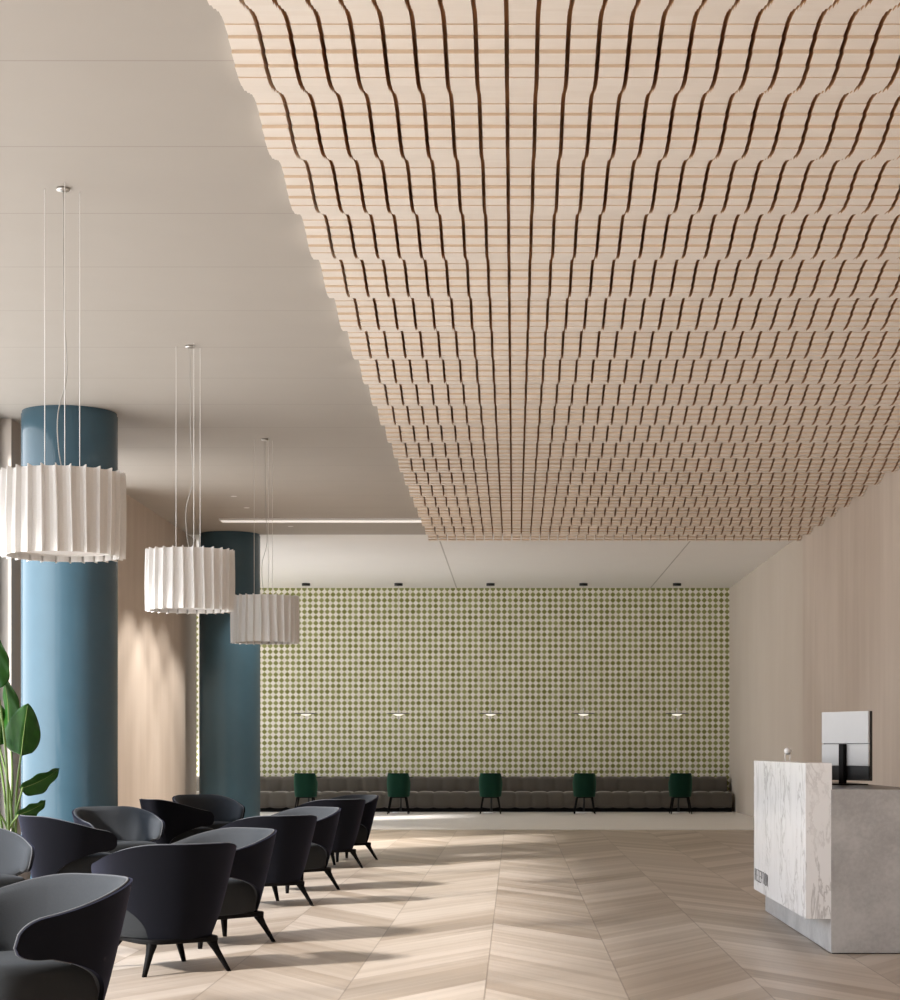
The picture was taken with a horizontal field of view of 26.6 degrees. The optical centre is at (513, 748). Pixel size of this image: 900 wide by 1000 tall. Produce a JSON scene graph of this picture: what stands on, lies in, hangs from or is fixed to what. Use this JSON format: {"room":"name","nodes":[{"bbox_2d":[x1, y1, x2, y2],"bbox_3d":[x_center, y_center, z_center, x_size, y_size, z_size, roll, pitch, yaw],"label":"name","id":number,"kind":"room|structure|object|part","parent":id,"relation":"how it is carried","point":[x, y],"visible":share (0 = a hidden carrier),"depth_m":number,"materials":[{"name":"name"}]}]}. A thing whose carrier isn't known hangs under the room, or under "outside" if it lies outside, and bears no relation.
{"room":"lobby","nodes":[
{"label":"lobby","id":0,"kind":"room"},
{"bbox_2d":[0,418,20,834],"bbox_3d":[-5.205,-1.035,20.250,0.250,4.610,2.100,0,0,0],"label":"wall pier","id":1,"kind":"object","parent":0,"point":[10,430],"visible":0.18,"depth_m":19.20,"materials":[{"name":"beige paint"}]},
{"bbox_2d":[118,494,190,808],"bbox_3d":[-5.205,-1.035,27.025,0.250,4.610,5.650,0,0,0],"label":"wall","id":2,"kind":"structure","parent":0,"point":[154,648],"depth_m":26.41,"materials":[{"name":"beige light wood veneer"}]},
{"bbox_2d":[191,537,195,793],"bbox_3d":[-5.170,-1.041,30.125,0.180,4.598,0.550,0,0,0],"label":"trim","id":3,"kind":"structure","parent":2,"relation":"attached to","point":[193,541],"depth_m":30.11,"materials":[{"name":"beige paint"}]},
{"bbox_2d":[0,0,896,587],"bbox_3d":[-3.000,-3.490,18.310,15.400,0.300,42.620,0,0,0],"label":"ceiling","id":4,"kind":"structure","parent":0,"point":[191,233],"depth_m":14.54,"materials":[{"name":"paint"}]},
{"bbox_2d":[0,182,125,563],"bbox_3d":[-2.684,-2.239,11.310,0.741,2.200,0.736,0,0,0],"label":"pendant lamp","id":5,"kind":"object","parent":4,"relation":"hanging from","point":[55,513],"visible":1,"depth_m":11.06,"materials":[{"name":"white fabric"}]},
{"bbox_3d":[-2.690,-2.470,11.310,0.063,1.700,0.007,0,0,0],"label":"power cord","id":6,"kind":"part","parent":5,"relation":"part of","materials":[{"name":"white plastic"}]},
{"bbox_3d":[-2.684,-1.395,11.310,0.741,0.511,0.736,0,0,0],"label":"lamp shade","id":7,"kind":"part","parent":5,"relation":"part of","materials":[{"name":"white fabric"}]},
{"bbox_2d":[26,551,100,554],"bbox_3d":[-2.684,-1.188,11.310,0.592,0.006,0.592,0,0,0],"label":"diffuser","id":8,"kind":"object","parent":5,"relation":"attached to","point":[31,552],"depth_m":11.50,"materials":[{"name":"white paint"}]},
{"bbox_2d":[145,345,234,614],"bbox_3d":[-2.684,-2.239,15.740,0.741,2.200,0.736,0,0,-7],"label":"pendant lamp","id":9,"kind":"object","parent":4,"relation":"hanging from","point":[187,580],"visible":1,"depth_m":15.47,"materials":[{"name":"white fabric"}]},
{"bbox_3d":[-2.690,-2.470,15.739,0.063,1.700,0.007,0,0,-7],"label":"power cord","id":10,"kind":"part","parent":9,"relation":"part of","materials":[{"name":"white plastic"}]},
{"bbox_3d":[-2.684,-1.395,15.740,0.741,0.511,0.736,0,0,-7],"label":"lamp shade","id":11,"kind":"part","parent":9,"relation":"part of","materials":[{"name":"white fabric"}]},
{"bbox_2d":[230,437,299,644],"bbox_3d":[-2.683,-2.239,20.470,0.741,2.200,0.736,0,0,-7],"label":"pendant lamp","id":12,"kind":"object","parent":4,"relation":"hanging from","point":[260,618],"visible":0.98,"depth_m":20.20,"materials":[{"name":"white fabric"}]},
{"bbox_3d":[-2.689,-2.470,20.469,0.063,1.700,0.007,0,0,-7],"label":"power cord","id":13,"kind":"part","parent":12,"relation":"part of","materials":[{"name":"white plastic"}]},
{"bbox_3d":[-2.683,-1.395,20.470,0.741,0.511,0.736,0,0,-7],"label":"lamp shade","id":14,"kind":"part","parent":12,"relation":"part of","materials":[{"name":"white fabric"}]},
{"bbox_2d":[294,583,316,718],"bbox_3d":[-4.193,-1.967,38.300,0.470,2.744,0.470,0,0,0],"label":"pendant","id":15,"kind":"object","parent":4,"relation":"hanging from","point":[303,584],"visible":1,"depth_m":38.23,"materials":[{"name":"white metal"}]},
{"bbox_2d":[219,518,421,522],"bbox_3d":[-2.800,-3.325,27.650,2.940,0.030,0.320,0,0,0],"label":"recessed light","id":16,"kind":"object","parent":4,"relation":"in","point":[223,520],"visible":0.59,"depth_m":27.57,"materials":[{"name":"white paint"}]},
{"bbox_2d":[221,520,420,521],"bbox_3d":[-2.800,-3.328,27.650,2.910,0.023,0.290,0,0,0],"label":"diffuser","id":17,"kind":"object","parent":16,"relation":"attached to","point":[221,520],"depth_m":27.57,"materials":[{"name":"white plastic"}]},
{"bbox_2d":[387,583,409,718],"bbox_3d":[-2.328,-1.967,38.300,0.470,2.744,0.470,0,0,0],"label":"pendant","id":18,"kind":"object","parent":4,"relation":"hanging from","point":[398,714],"visible":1,"depth_m":38.30,"materials":[{"name":"white"}]},
{"bbox_3d":[-2.328,-2.010,38.300,0.004,2.560,0.004,0,0,0],"label":"cord","id":19,"kind":"part","parent":18,"relation":"part of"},
{"bbox_2d":[479,583,501,718],"bbox_3d":[-0.474,-1.967,38.300,0.470,2.744,0.470,0,0,0],"label":"pendant","id":20,"kind":"object","parent":4,"relation":"hanging from","point":[490,714],"visible":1,"depth_m":38.30,"materials":[{"name":"white"}]},
{"bbox_3d":[-0.474,-2.010,38.300,0.004,2.560,0.004,0,0,0],"label":"cord","id":21,"kind":"part","parent":20,"relation":"part of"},
{"bbox_2d":[572,583,594,718],"bbox_3d":[1.401,-1.967,38.300,0.470,2.744,0.470,0,0,0],"label":"pendant","id":22,"kind":"object","parent":4,"relation":"hanging from","point":[583,714],"visible":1,"depth_m":38.30,"materials":[{"name":"white"}]},
{"bbox_3d":[1.401,-2.010,38.300,0.004,2.560,0.004,0,0,0],"label":"cord","id":23,"kind":"part","parent":22,"relation":"part of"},
{"bbox_2d":[666,583,687,718],"bbox_3d":[3.286,-1.967,38.300,0.470,2.744,0.470,0,0,0],"label":"pendant","id":24,"kind":"object","parent":4,"relation":"hanging from","point":[674,584],"visible":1,"depth_m":38.23,"materials":[{"name":"white"}]},
{"bbox_2d":[196,588,728,791],"bbox_3d":[-3.000,-1.035,39.520,15.400,4.610,0.200,0,0,0],"label":"wall","id":25,"kind":"structure","parent":0,"point":[650,653],"depth_m":39.42,"materials":[{"name":"green tile"}]},
{"bbox_2d":[105,830,899,999],"bbox_3d":[-0.450,1.345,13.400,10.300,0.150,32.800,0,0,0],"label":"floor","id":26,"kind":"structure","parent":0,"point":[439,914],"depth_m":13.29,"materials":[{"name":"brown wood"}]},
{"bbox_2d":[0,828,34,887],"bbox_3d":[-3.639,0.900,12.687,0.792,0.740,0.737,0,0,-35],"label":"armchair","id":27,"kind":"object","parent":26,"relation":"on","point":[17,854],"visible":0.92,"depth_m":12.85,"materials":[{"name":"black paint"}]},
{"bbox_3d":[-3.601,0.951,12.633,0.589,0.238,0.604,0,0,-35],"label":"seat","id":28,"kind":"part","parent":27,"relation":"part of","materials":[{"name":"fabric"}]},
{"bbox_2d":[0,640,59,879],"bbox_3d":[-4.491,0.143,16.716,0.899,2.255,0.486,0,0,0],"label":"potted plant","id":29,"kind":"object","parent":26,"relation":"on","point":[20,732],"visible":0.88,"depth_m":16.70,"materials":[{"name":"green plant"}]},
{"bbox_3d":[-4.430,1.070,16.700,0.410,0.400,0.410,0,0,0],"label":"pot","id":30,"kind":"part","parent":29,"relation":"part of","materials":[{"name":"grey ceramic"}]},
{"bbox_2d":[0,873,132,999],"bbox_3d":[-1.947,0.900,7.764,0.792,0.740,0.737,0,0,44],"label":"armchair","id":31,"kind":"object","parent":26,"relation":"on","point":[60,934],"visible":1,"depth_m":7.58,"materials":[{"name":"black paint"}]},
{"bbox_3d":[-1.993,0.951,7.716,0.589,0.238,0.604,0,0,44],"label":"seat","id":32,"kind":"part","parent":31,"relation":"part of","materials":[{"name":"fabric"}]},
{"bbox_2d":[18,815,116,877],"bbox_3d":[-3.617,0.900,15.331,0.737,0.740,0.792,0,0,-35],"label":"armchair","id":33,"kind":"object","parent":26,"relation":"on","point":[61,846],"visible":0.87,"depth_m":15.04,"materials":[{"name":"black paint"}]},
{"bbox_3d":[-3.563,0.951,15.369,0.604,0.238,0.589,0,0,-35],"label":"seat","id":34,"kind":"part","parent":33,"relation":"part of","materials":[{"name":"fabric"}]},
{"bbox_2d":[21,405,117,878],"bbox_3d":[-4.420,-1.034,18.900,0.940,4.609,0.940,0,0,0],"label":"column","id":35,"kind":"structure","parent":26,"relation":"on","point":[69,612],"depth_m":18.49,"materials":[{"name":"blue paint"}]},
{"bbox_2d":[72,806,164,852],"bbox_3d":[-3.619,0.900,17.277,0.792,0.740,0.737,0,0,-35],"label":"armchair","id":36,"kind":"object","parent":26,"relation":"on","point":[131,826],"visible":0.53,"depth_m":17.50,"materials":[{"name":"black paint"}]},
{"bbox_3d":[-3.581,0.951,17.223,0.589,0.238,0.604,0,0,-35],"label":"seat","id":37,"kind":"part","parent":36,"relation":"part of","materials":[{"name":"fabric"}]},
{"bbox_2d":[91,842,236,977],"bbox_3d":[-1.991,0.900,10.933,0.792,0.740,0.737,0,0,-35],"label":"armchair","id":38,"kind":"object","parent":26,"relation":"on","point":[177,893],"visible":0.83,"depth_m":10.66,"materials":[{"name":"black fabric"}]},
{"bbox_3d":[-2.029,0.951,10.987,0.589,0.238,0.604,0,0,-35],"label":"seat","id":39,"kind":"part","parent":38,"relation":"part of","materials":[{"name":"fabric"}]},
{"bbox_3d":[-2.051,1.177,10.636,0.068,0.185,0.147,0,0,24],"label":"leg","id":40,"kind":"part","parent":38,"relation":"part of","materials":[{"name":"black paint"}]},
{"bbox_3d":[-2.016,1.084,10.968,0.484,0.028,0.584,0,0,-35],"label":"frame","id":41,"kind":"part","parent":38,"relation":"part of","materials":[{"name":"black paint"}]},
{"bbox_3d":[-1.980,1.177,11.301,0.068,0.185,0.147,0,0,24],"label":"leg","id":42,"kind":"part","parent":38,"relation":"part of","materials":[{"name":"black paint"}]},
{"bbox_3d":[-1.692,1.177,10.886,0.147,0.185,0.068,0,0,-4],"label":"leg","id":43,"kind":"part","parent":38,"relation":"part of","materials":[{"name":"black paint"}]},
{"bbox_2d":[139,799,213,843],"bbox_3d":[-3.627,0.900,20.331,0.737,0.740,0.792,0,0,-35],"label":"armchair","id":44,"kind":"object","parent":26,"relation":"on","point":[181,821],"visible":0.63,"depth_m":20.03,"materials":[{"name":"black paint"}]},
{"bbox_3d":[-3.573,0.951,20.369,0.604,0.238,0.589,0,0,-35],"label":"seat","id":45,"kind":"part","parent":44,"relation":"part of","materials":[{"name":"fabric"}]},
{"bbox_2d":[172,794,244,829],"bbox_3d":[-3.539,0.900,21.877,0.792,0.740,0.737,0,0,-35],"label":"armchair","id":46,"kind":"object","parent":26,"relation":"on","point":[225,810],"visible":0.38,"depth_m":22.12,"materials":[{"name":"black paint"}]},
{"bbox_3d":[-3.501,0.951,21.823,0.589,0.238,0.604,0,0,-35],"label":"seat","id":47,"kind":"part","parent":46,"relation":"part of","materials":[{"name":"fabric"}]},
{"bbox_2d":[172,827,276,948],"bbox_3d":[-1.947,0.900,12.504,0.792,0.740,0.737,0,0,44],"label":"armchair","id":48,"kind":"object","parent":26,"relation":"on","point":[251,862],"visible":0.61,"depth_m":12.37,"materials":[{"name":"black paint"}]},
{"bbox_3d":[-1.992,1.177,12.139,0.068,0.185,0.147,0,0,-15],"label":"leg","id":49,"kind":"part","parent":48,"relation":"part of","materials":[{"name":"black paint"}]},
{"bbox_3d":[-1.962,1.177,12.807,0.068,0.185,0.147,0,0,-15],"label":"leg","id":50,"kind":"part","parent":48,"relation":"part of","materials":[{"name":"black paint"}]},
{"bbox_3d":[-1.993,0.951,12.456,0.589,0.238,0.604,0,0,44],"label":"seat","id":51,"kind":"part","parent":48,"relation":"part of","materials":[{"name":"fabric"}]},
{"bbox_3d":[-1.977,1.084,12.473,0.484,0.028,0.584,0,0,44],"label":"frame","id":52,"kind":"part","parent":48,"relation":"part of","materials":[{"name":"black paint"}]},
{"bbox_3d":[-1.644,1.177,12.505,0.147,0.185,0.068,0,0,13],"label":"leg","id":53,"kind":"part","parent":48,"relation":"part of","materials":[{"name":"black paint"}]},
{"bbox_2d":[199,531,259,817],"bbox_3d":[-4.420,-1.034,29.550,0.940,4.609,0.940,0,0,0],"label":"column","id":54,"kind":"structure","parent":26,"relation":"on","point":[229,673],"depth_m":29.15,"materials":[{"name":"blue paint"}]},
{"bbox_2d":[219,815,316,905],"bbox_3d":[-1.991,0.900,15.443,0.792,0.740,0.737,0,0,-35],"label":"armchair","id":55,"kind":"object","parent":26,"relation":"on","point":[294,835],"visible":0.64,"depth_m":15.20,"materials":[{"name":"black paint"}]},
{"bbox_3d":[-1.980,1.177,15.811,0.068,0.185,0.147,0,0,24],"label":"leg","id":56,"kind":"part","parent":55,"relation":"part of","materials":[{"name":"black paint"}]},
{"bbox_3d":[-2.016,1.084,15.478,0.484,0.028,0.584,0,0,-35],"label":"frame","id":57,"kind":"part","parent":55,"relation":"part of","materials":[{"name":"black paint"}]},
{"bbox_3d":[-1.692,1.177,15.396,0.147,0.185,0.068,0,0,-4],"label":"leg","id":58,"kind":"part","parent":55,"relation":"part of","materials":[{"name":"black paint"}]},
{"bbox_2d":[270,807,340,892],"bbox_3d":[-1.947,0.900,17.144,0.792,0.740,0.737,0,0,44],"label":"armchair","id":59,"kind":"object","parent":26,"relation":"on","point":[327,817],"visible":0.46,"depth_m":17.00,"materials":[{"name":"black paint"}]},
{"bbox_3d":[-1.993,0.951,17.096,0.589,0.238,0.604,0,0,44],"label":"seat","id":60,"kind":"part","parent":59,"relation":"part of","materials":[{"name":"fabric"}]},
{"bbox_3d":[-1.977,1.084,17.113,0.484,0.028,0.584,0,0,44],"label":"frame","id":61,"kind":"part","parent":59,"relation":"part of","materials":[{"name":"black paint"}]},
{"bbox_3d":[-1.644,1.177,17.145,0.147,0.185,0.068,0,0,13],"label":"leg","id":62,"kind":"part","parent":59,"relation":"part of","materials":[{"name":"black paint"}]},
{"bbox_2d":[295,799,365,867],"bbox_3d":[-1.981,0.900,20.353,0.792,0.740,0.737,0,0,-35],"label":"armchair","id":63,"kind":"object","parent":26,"relation":"on","point":[351,812],"visible":0.56,"depth_m":20.12,"materials":[{"name":"black paint"}]},
{"bbox_3d":[-1.970,1.177,20.721,0.068,0.185,0.147,0,0,24],"label":"leg","id":64,"kind":"part","parent":63,"relation":"part of","materials":[{"name":"black paint"}]},
{"bbox_3d":[-2.006,1.084,20.388,0.484,0.028,0.584,0,0,-35],"label":"frame","id":65,"kind":"part","parent":63,"relation":"part of","materials":[{"name":"black paint"}]},
{"bbox_3d":[-1.682,1.177,20.306,0.147,0.185,0.068,0,0,-4],"label":"leg","id":66,"kind":"part","parent":63,"relation":"part of","materials":[{"name":"black paint"}]},
{"bbox_2d":[331,794,378,861],"bbox_3d":[-1.937,0.900,21.764,0.792,0.740,0.737,0,0,44],"label":"armchair","id":67,"kind":"object","parent":26,"relation":"on","point":[363,834],"visible":0.39,"depth_m":21.64,"materials":[{"name":"black paint"}]},
{"bbox_3d":[-1.983,0.951,21.716,0.589,0.238,0.604,0,0,44],"label":"seat","id":68,"kind":"part","parent":67,"relation":"part of","materials":[{"name":"fabric"}]},
{"bbox_3d":[-1.967,1.084,21.733,0.484,0.028,0.584,0,0,44],"label":"frame","id":69,"kind":"part","parent":67,"relation":"part of","materials":[{"name":"black paint"}]},
{"bbox_3d":[-1.634,1.177,21.765,0.147,0.185,0.068,0,0,13],"label":"leg","id":70,"kind":"part","parent":67,"relation":"part of","materials":[{"name":"black paint"}]},
{"bbox_2d":[371,828,753,829],"bbox_3d":[-3.000,1.339,29.950,15.400,0.162,0.300,0,0,0],"label":"trim","id":71,"kind":"structure","parent":26,"relation":"on","point":[371,828],"depth_m":29.93,"materials":[{"name":"white paint"}]},
{"bbox_2d":[754,761,899,953],"bbox_3d":[2.183,0.678,13.310,0.755,1.183,3.080,0,0,0],"label":"reception desk","id":72,"kind":"object","parent":26,"relation":"on","point":[827,855],"visible":1,"depth_m":11.77,"materials":[{"name":"stone"}]},
{"bbox_2d":[784,747,790,760],"bbox_3d":[2.045,0.121,14.200,0.068,0.266,0.068,0,0,0],"label":"globe lamp","id":73,"kind":"object","parent":72,"relation":"on","point":[787,751],"visible":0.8,"depth_m":14.19,"materials":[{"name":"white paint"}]},
{"bbox_3d":[2.045,0.015,14.200,0.056,0.056,0.056,0,0,0],"label":"globe","id":74,"kind":"part","parent":73,"relation":"part of","materials":[{"name":"white glass"}]},
{"bbox_3d":[1.888,0.570,13.036,0.164,0.966,2.528,0,0,0],"label":"marble panel","id":75,"kind":"part","parent":72,"relation":"part of","materials":[{"name":"white stone"}]},
{"bbox_2d":[822,711,871,784],"bbox_3d":[2.342,-0.006,13.492,0.240,0.520,0.574,0,0,-25],"label":"monitor","id":76,"kind":"object","parent":72,"relation":"on","point":[846,736],"visible":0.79,"depth_m":13.45,"materials":[{"name":"white plastic"}]},
{"bbox_2d":[832,781,899,789],"bbox_3d":[2.262,0.268,13.335,0.596,0.028,3.030,0,0,0],"label":"countertop","id":77,"kind":"structure","parent":72,"relation":"on","point":[834,787],"depth_m":12.53,"materials":[{"name":"grey stone"}]},
{"bbox_2d":[260,811,753,827],"bbox_3d":[-3.000,1.345,34.860,15.400,0.150,9.520,0,0,0],"label":"floor","id":78,"kind":"structure","parent":0,"point":[732,819],"depth_m":33.28,"materials":[{"name":"stone"}]},
{"bbox_2d":[294,773,317,806],"bbox_3d":[-4.088,0.870,37.224,0.464,0.800,0.484,0,0,0],"label":"dining chair","id":79,"kind":"object","parent":78,"relation":"on","point":[305,784],"visible":0.99,"depth_m":37.01,"materials":[{"name":"green fabric"}]},
{"bbox_2d":[387,773,410,813],"bbox_3d":[-2.264,0.870,37.224,0.464,0.800,0.484,0,0,0],"label":"dining chair","id":80,"kind":"object","parent":78,"relation":"on","point":[398,784],"visible":1,"depth_m":37.02,"materials":[{"name":"green fabric"}]},
{"bbox_3d":[-2.264,0.703,37.185,0.464,0.465,0.407,0,0,0],"label":"backrest","id":81,"kind":"part","parent":80,"relation":"part of","materials":[{"name":"green fabric"}]},
{"bbox_2d":[392,777,414,812],"bbox_3d":[-2.254,0.912,37.820,0.556,0.716,0.556,0,0,0],"label":"pedestal table","id":82,"kind":"object","parent":78,"relation":"on","point":[409,777],"visible":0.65,"depth_m":37.80,"materials":[{"name":"grey metal"}]},
{"bbox_2d":[196,776,731,811],"bbox_3d":[-1.175,0.916,38.840,11.150,0.707,1.084,0,0,0],"label":"banquette","id":83,"kind":"object","parent":78,"relation":"on","point":[432,793],"visible":0.73,"depth_m":38.36,"materials":[{"name":"grey fabric"}]},
{"bbox_2d":[196,776,726,791],"bbox_3d":[-1.190,0.777,39.170,11.120,0.429,0.424,0,0,0],"label":"cushion","id":84,"kind":"object","parent":83,"relation":"on","point":[272,783],"depth_m":38.96,"materials":[{"name":"grey fabric"}]},
{"bbox_2d":[196,791,731,807],"bbox_3d":[-1.175,1.030,38.685,11.150,0.334,0.774,0,0,0],"label":"seat cushion","id":85,"kind":"object","parent":83,"relation":"on","point":[268,799],"depth_m":38.31,"materials":[{"name":"grey fabric"}]},
{"bbox_2d":[479,773,501,813],"bbox_3d":[-0.461,0.870,37.224,0.464,0.800,0.484,0,0,0],"label":"dining chair","id":86,"kind":"object","parent":78,"relation":"on","point":[490,784],"visible":1,"depth_m":37.01,"materials":[{"name":"green fabric"}]},
{"bbox_3d":[-0.461,0.703,37.185,0.464,0.465,0.407,0,0,0],"label":"backrest","id":87,"kind":"part","parent":86,"relation":"part of","materials":[{"name":"green fabric"}]},
{"bbox_2d":[477,777,504,812],"bbox_3d":[-0.451,0.912,37.820,0.556,0.716,0.556,0,0,0],"label":"pedestal table","id":88,"kind":"object","parent":78,"relation":"on","point":[477,777],"visible":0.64,"depth_m":37.80,"materials":[{"name":"grey metal"}]},
{"bbox_2d":[570,777,597,812],"bbox_3d":[1.392,0.912,37.820,0.556,0.716,0.556,0,0,0],"label":"pedestal table","id":89,"kind":"object","parent":78,"relation":"on","point":[570,777],"visible":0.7,"depth_m":37.80,"materials":[{"name":"grey metal"}]},
{"bbox_2d":[573,773,595,813],"bbox_3d":[1.382,0.870,37.224,0.464,0.800,0.484,0,0,0],"label":"dining chair","id":90,"kind":"object","parent":78,"relation":"on","point":[584,784],"visible":1,"depth_m":37.02,"materials":[{"name":"green fabric"}]},
{"bbox_3d":[1.382,0.703,37.185,0.464,0.465,0.407,0,0,0],"label":"backrest","id":91,"kind":"part","parent":90,"relation":"part of","materials":[{"name":"green fabric"}]},
{"bbox_2d":[665,777,686,812],"bbox_3d":[3.274,0.912,37.820,0.556,0.716,0.556,0,0,0],"label":"pedestal table","id":92,"kind":"object","parent":78,"relation":"on","point":[665,777],"visible":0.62,"depth_m":37.80,"materials":[{"name":"grey metal"}]},
{"bbox_2d":[668,773,691,813],"bbox_3d":[3.264,0.870,37.224,0.464,0.800,0.484,0,0,0],"label":"dining chair","id":93,"kind":"object","parent":78,"relation":"on","point":[679,784],"visible":1,"depth_m":37.02,"materials":[{"name":"green fabric"}]},
{"bbox_3d":[3.264,0.703,37.185,0.464,0.465,0.407,0,0,0],"label":"backrest","id":94,"kind":"part","parent":93,"relation":"part of","materials":[{"name":"green fabric"}]},
{"bbox_2d":[207,0,899,540],"bbox_3d":[1.560,-3.292,13.437,5.772,0.132,32.248,0,0,0],"label":"ceiling","id":95,"kind":"structure","parent":0,"point":[789,418],"depth_m":12.24,"materials":[{"name":"brown wood"}]},
{"bbox_2d":[729,467,899,816],"bbox_3d":[4.575,-1.185,18.210,0.250,4.910,42.420,0,0,0],"label":"wall","id":96,"kind":"structure","parent":0,"point":[851,561],"depth_m":27.67,"materials":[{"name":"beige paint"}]}
]}

